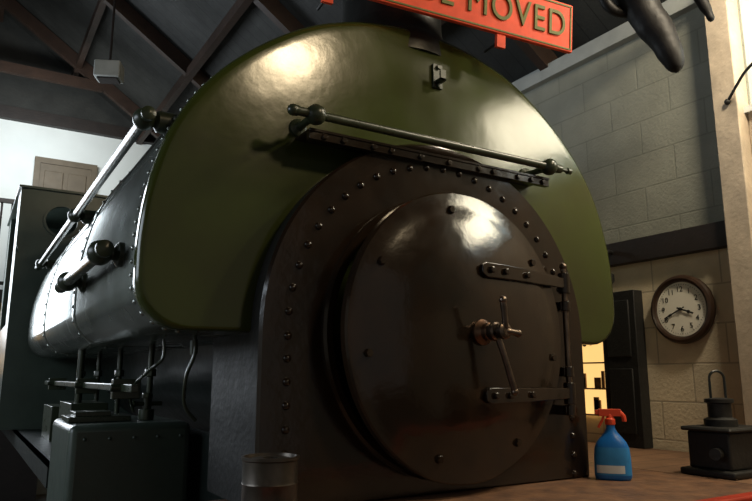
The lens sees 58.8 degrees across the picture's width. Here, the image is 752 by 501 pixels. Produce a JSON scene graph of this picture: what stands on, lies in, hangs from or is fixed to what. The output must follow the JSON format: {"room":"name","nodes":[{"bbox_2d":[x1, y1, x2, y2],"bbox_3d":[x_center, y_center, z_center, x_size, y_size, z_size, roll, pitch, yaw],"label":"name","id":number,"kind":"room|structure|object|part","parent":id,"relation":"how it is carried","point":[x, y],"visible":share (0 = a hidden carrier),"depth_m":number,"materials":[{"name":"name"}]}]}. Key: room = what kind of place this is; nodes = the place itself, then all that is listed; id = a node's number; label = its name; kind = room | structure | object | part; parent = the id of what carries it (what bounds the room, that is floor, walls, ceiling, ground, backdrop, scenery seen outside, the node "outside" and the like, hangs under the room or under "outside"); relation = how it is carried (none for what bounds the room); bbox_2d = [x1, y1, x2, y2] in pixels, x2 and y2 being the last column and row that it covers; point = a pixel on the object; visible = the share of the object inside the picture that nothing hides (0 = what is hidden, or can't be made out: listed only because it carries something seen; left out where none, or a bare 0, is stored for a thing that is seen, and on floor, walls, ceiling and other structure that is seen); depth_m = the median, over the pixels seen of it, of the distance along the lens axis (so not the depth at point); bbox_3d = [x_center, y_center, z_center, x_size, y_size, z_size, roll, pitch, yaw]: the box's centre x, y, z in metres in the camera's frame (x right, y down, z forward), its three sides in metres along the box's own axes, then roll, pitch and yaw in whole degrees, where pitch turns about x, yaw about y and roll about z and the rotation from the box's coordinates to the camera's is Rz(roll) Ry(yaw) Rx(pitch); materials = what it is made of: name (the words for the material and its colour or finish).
{"room":"locomotive shed","nodes":[
{"label":"locomotive shed","id":0,"kind":"room"},
{"bbox_2d":[0,289,2,309],"bbox_3d":[-5.702,0.499,7.623,6.200,0.150,1.090,6,-12,-31],"label":"floor","id":1,"kind":"structure","parent":0,"point":[1,291],"depth_m":7.79,"materials":[{"name":"grey"}]},
{"bbox_2d":[0,198,14,284],"bbox_3d":[-5.439,-0.234,7.323,6.200,1.180,0.080,6,-12,-31],"label":"railing","id":2,"kind":"object","parent":1,"relation":"on","point":[2,200],"visible":0.04,"depth_m":7.98,"materials":[{"name":"white metal"}]},
{"bbox_2d":[36,494,46,500],"bbox_3d":[-1.765,1.997,2.222,8.060,0.100,14.200,6,-12,-31],"label":"floor","id":3,"kind":"structure","parent":0,"point":[42,497],"depth_m":8.42,"materials":[{"name":"concrete"}]},
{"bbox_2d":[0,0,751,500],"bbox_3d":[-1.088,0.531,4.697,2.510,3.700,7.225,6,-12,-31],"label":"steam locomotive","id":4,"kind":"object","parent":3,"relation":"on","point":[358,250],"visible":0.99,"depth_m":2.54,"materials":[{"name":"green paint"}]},
{"bbox_2d":[241,452,299,500],"bbox_3d":[-0.281,0.656,1.754,0.154,0.223,0.154,6,-12,-31],"label":"tin","id":5,"kind":"object","parent":4,"relation":"on","point":[273,476],"visible":1,"depth_m":1.71,"materials":[{"name":"silver metal"}]},
{"bbox_3d":[-1.384,1.469,5.137,2.360,0.120,5.680,6,-12,-31],"label":"running plate","id":6,"kind":"part","parent":4,"relation":"part of","materials":[{"name":"black paint"}]},
{"bbox_3d":[0.202,-0.303,2.839,2.303,1.350,0.050,6,-12,-31],"label":"tank","id":7,"kind":"part","parent":4,"relation":"part of","materials":[{"name":"green metal"}]},
{"bbox_3d":[0.263,-0.421,2.754,1.416,0.076,0.193,6,-12,-31],"label":"handrail","id":8,"kind":"part","parent":4,"relation":"part of","materials":[{"name":"metal"}]},
{"bbox_2d":[316,0,572,53],"bbox_3d":[0.203,-1.071,2.870,1.555,0.290,0.157,5,-12,-26],"label":"sign","id":9,"kind":"object","parent":4,"relation":"attached to","point":[543,23],"visible":1,"depth_m":2.99,"materials":[{"name":"red metal"}]},
{"bbox_3d":[0.355,0.312,2.513,1.096,1.096,0.118,8,-13,-35],"label":"door plate","id":10,"kind":"part","parent":4,"relation":"part of","materials":[{"name":"black metal"}]},
{"bbox_2d":[594,409,632,480],"bbox_3d":[1.010,0.829,2.860,0.152,0.292,0.093,-3,-11,13],"label":"spray bottle","id":11,"kind":"object","parent":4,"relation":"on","point":[612,457],"visible":1,"depth_m":2.82,"materials":[{"name":"blue plastic"}]},
{"bbox_3d":[0.988,0.921,2.805,0.113,0.032,0.011,-4,-12,22],"label":"label white panel","id":12,"kind":"part","parent":11,"relation":"part of","materials":[{"name":"white paper"}]},
{"bbox_2d":[588,442,751,483],"bbox_3d":[0.098,2.066,5.728,0.850,1.068,9.750,6,-12,-31],"label":"platform","id":13,"kind":"object","parent":3,"relation":"on","point":[659,460],"visible":0.02,"depth_m":3.49,"materials":[{"name":"brown wood"}]},
{"bbox_2d":[680,370,751,479],"bbox_3d":[1.573,0.776,3.030,0.356,0.461,0.260,6,-12,-31],"label":"lantern","id":14,"kind":"object","parent":13,"relation":"on","point":[720,447],"visible":1,"depth_m":2.94,"materials":[{"name":"black paint"}]},
{"bbox_3d":[1.562,0.613,3.055,0.080,0.131,0.012,0,-11,-1],"label":"loop handle","id":15,"kind":"part","parent":14,"relation":"part of","materials":[{"name":"black paint"}]},
{"bbox_2d":[0,119,150,494],"bbox_3d":[-5.422,0.575,8.565,8.060,5.050,0.200,6,-12,-31],"label":"wall","id":16,"kind":"structure","parent":0,"point":[20,142],"depth_m":9.28,"materials":[{"name":"white paint"}]},
{"bbox_2d":[32,156,97,186],"bbox_3d":[-4.357,-0.283,9.218,0.800,1.980,0.070,6,-12,-31],"label":"trim","id":17,"kind":"structure","parent":16,"relation":"attached to","point":[38,159],"depth_m":9.31,"materials":[{"name":"brown wood"}]},
{"bbox_2d":[38,163,91,192],"bbox_3d":[-4.361,-0.243,9.217,0.660,1.900,0.045,6,-12,-31],"label":"leaf","id":18,"kind":"object","parent":16,"relation":"attached to","point":[43,166],"visible":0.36,"depth_m":9.34,"materials":[{"name":"brown wood"}]},
{"bbox_2d":[43,170,86,192],"bbox_3d":[-4.347,-0.247,9.194,0.540,1.700,0.020,6,-12,-31],"label":"panels","id":19,"kind":"object","parent":18,"relation":"attached to","point":[54,180],"visible":0.27,"depth_m":9.31,"materials":[{"name":"brown wood"}]},
{"bbox_2d":[0,14,132,127],"bbox_3d":[-5.396,-2.823,9.164,8.060,1.850,0.100,6,-12,-31],"label":"gable","id":20,"kind":"object","parent":16,"relation":"on","point":[17,46],"depth_m":9.44,"materials":[{"name":"grey paint"}]},
{"bbox_2d":[0,104,155,144],"bbox_3d":[-5.429,-1.925,8.854,7.860,0.170,0.100,6,-12,-31],"label":"trim","id":21,"kind":"structure","parent":16,"relation":"attached to","point":[11,113],"depth_m":9.43,"materials":[{"name":"wood"}]},
{"bbox_2d":[4,0,666,139],"bbox_3d":[-1.790,-3.228,3.194,8.200,2.930,14.200,6,-12,-31],"label":"ceiling","id":22,"kind":"structure","parent":0,"point":[149,77],"depth_m":7.41,"materials":[{"name":"grey wood"}]},
{"bbox_2d":[0,0,557,144],"bbox_3d":[-1.957,-3.086,3.540,7.791,2.812,13.000,6,-12,-31],"label":"roof trusses","id":23,"kind":"object","parent":22,"relation":"attached to","point":[540,56],"visible":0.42,"depth_m":7.87,"materials":[{"name":"brown wood"}]},
{"bbox_2d":[93,0,124,84],"bbox_3d":[-2.788,-2.303,7.052,0.260,1.095,0.200,1,-11,-6],"label":"ceiling lamp","id":24,"kind":"object","parent":23,"relation":"hanging from","point":[109,71],"visible":1,"depth_m":6.89,"materials":[{"name":"grey metal"}]},
{"bbox_2d":[523,0,750,451],"bbox_3d":[1.586,0.438,4.607,0.200,3.850,14.200,6,-12,-31],"label":"wall","id":25,"kind":"structure","parent":0,"point":[640,134],"depth_m":4.19,"materials":[{"name":"beige brick"}]},
{"bbox_2d":[582,342,606,415],"bbox_3d":[1.303,0.786,4.752,0.055,0.740,0.862,6,-12,-31],"label":"display cabinet","id":26,"kind":"object","parent":25,"relation":"attached to","point":[593,355],"visible":0.15,"depth_m":4.47,"materials":[{"name":"yellow glass"}]},
{"bbox_2d":[512,0,697,93],"bbox_3d":[-0.032,-0.956,7.304,0.060,0.110,7.830,6,-12,-31],"label":"trim","id":27,"kind":"structure","parent":25,"relation":"attached to","point":[624,33],"depth_m":4.75,"materials":[{"name":"white paint"}]},
{"bbox_2d":[607,250,614,284],"bbox_3d":[1.529,0.105,4.355,0.090,0.270,0.239,-8,-14,37],"label":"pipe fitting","id":28,"kind":"object","parent":25,"relation":"attached to","point":[610,252],"visible":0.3,"depth_m":4.26,"materials":[{"name":"black metal"}]},
{"bbox_2d":[603,290,652,448],"bbox_3d":[1.592,0.748,4.253,0.088,0.970,0.260,6,-12,-31],"label":"leaf","id":29,"kind":"object","parent":25,"relation":"attached to","point":[637,362],"visible":0.58,"depth_m":4.16,"materials":[{"name":"black wood"}]},
{"bbox_2d":[607,300,637,434],"bbox_3d":[1.551,0.733,4.231,0.012,0.830,0.180,6,-12,-31],"label":"panels","id":30,"kind":"object","parent":29,"relation":"attached to","point":[622,391],"visible":0.8,"depth_m":4.21,"materials":[{"name":"black wood"}]},
{"bbox_2d":[606,220,726,266],"bbox_3d":[-0.032,0.518,7.026,0.060,0.150,7.830,6,-12,-31],"label":"trim","id":31,"kind":"structure","parent":25,"relation":"attached to","point":[710,236],"depth_m":4.05,"materials":[{"name":"black wood"}]},
{"bbox_2d":[651,275,715,343],"bbox_3d":[1.822,0.349,3.977,0.052,0.410,0.410,6,-12,-31],"label":"wall clock","id":32,"kind":"object","parent":25,"relation":"attached to","point":[683,307],"visible":1,"depth_m":3.96,"materials":[{"name":"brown wood"}]},
{"bbox_2d":[739,0,751,113],"bbox_3d":[2.573,-1.278,3.117,0.140,0.770,1.730,6,-12,-31],"label":"frame","id":33,"kind":"object","parent":25,"relation":"attached to","point":[745,5],"visible":1,"depth_m":3.84,"materials":[{"name":"white paint"}]},
{"bbox_2d":[704,0,751,424],"bbox_3d":[2.555,-0.438,2.852,0.120,2.780,2.170,6,-12,-31],"label":"pillar","id":34,"kind":"structure","parent":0,"point":[733,127],"depth_m":3.70,"materials":[{"name":"beige paint"}]},
{"bbox_2d":[599,0,714,72],"bbox_3d":[1.452,-1.300,3.714,0.999,0.699,0.262,0,-11,0],"label":"hose","id":35,"kind":"object","parent":34,"relation":"attached to","point":[650,21],"visible":1,"depth_m":3.61,"materials":[{"name":"black rubber"}]},
{"bbox_2d":[724,62,751,104],"bbox_3d":[2.013,-0.956,3.583,0.041,0.206,0.423,2,-11,-10],"label":"rod","id":36,"kind":"object","parent":34,"relation":"attached to","point":[726,101],"visible":1,"depth_m":3.68,"materials":[{"name":"black metal"}]}
]}

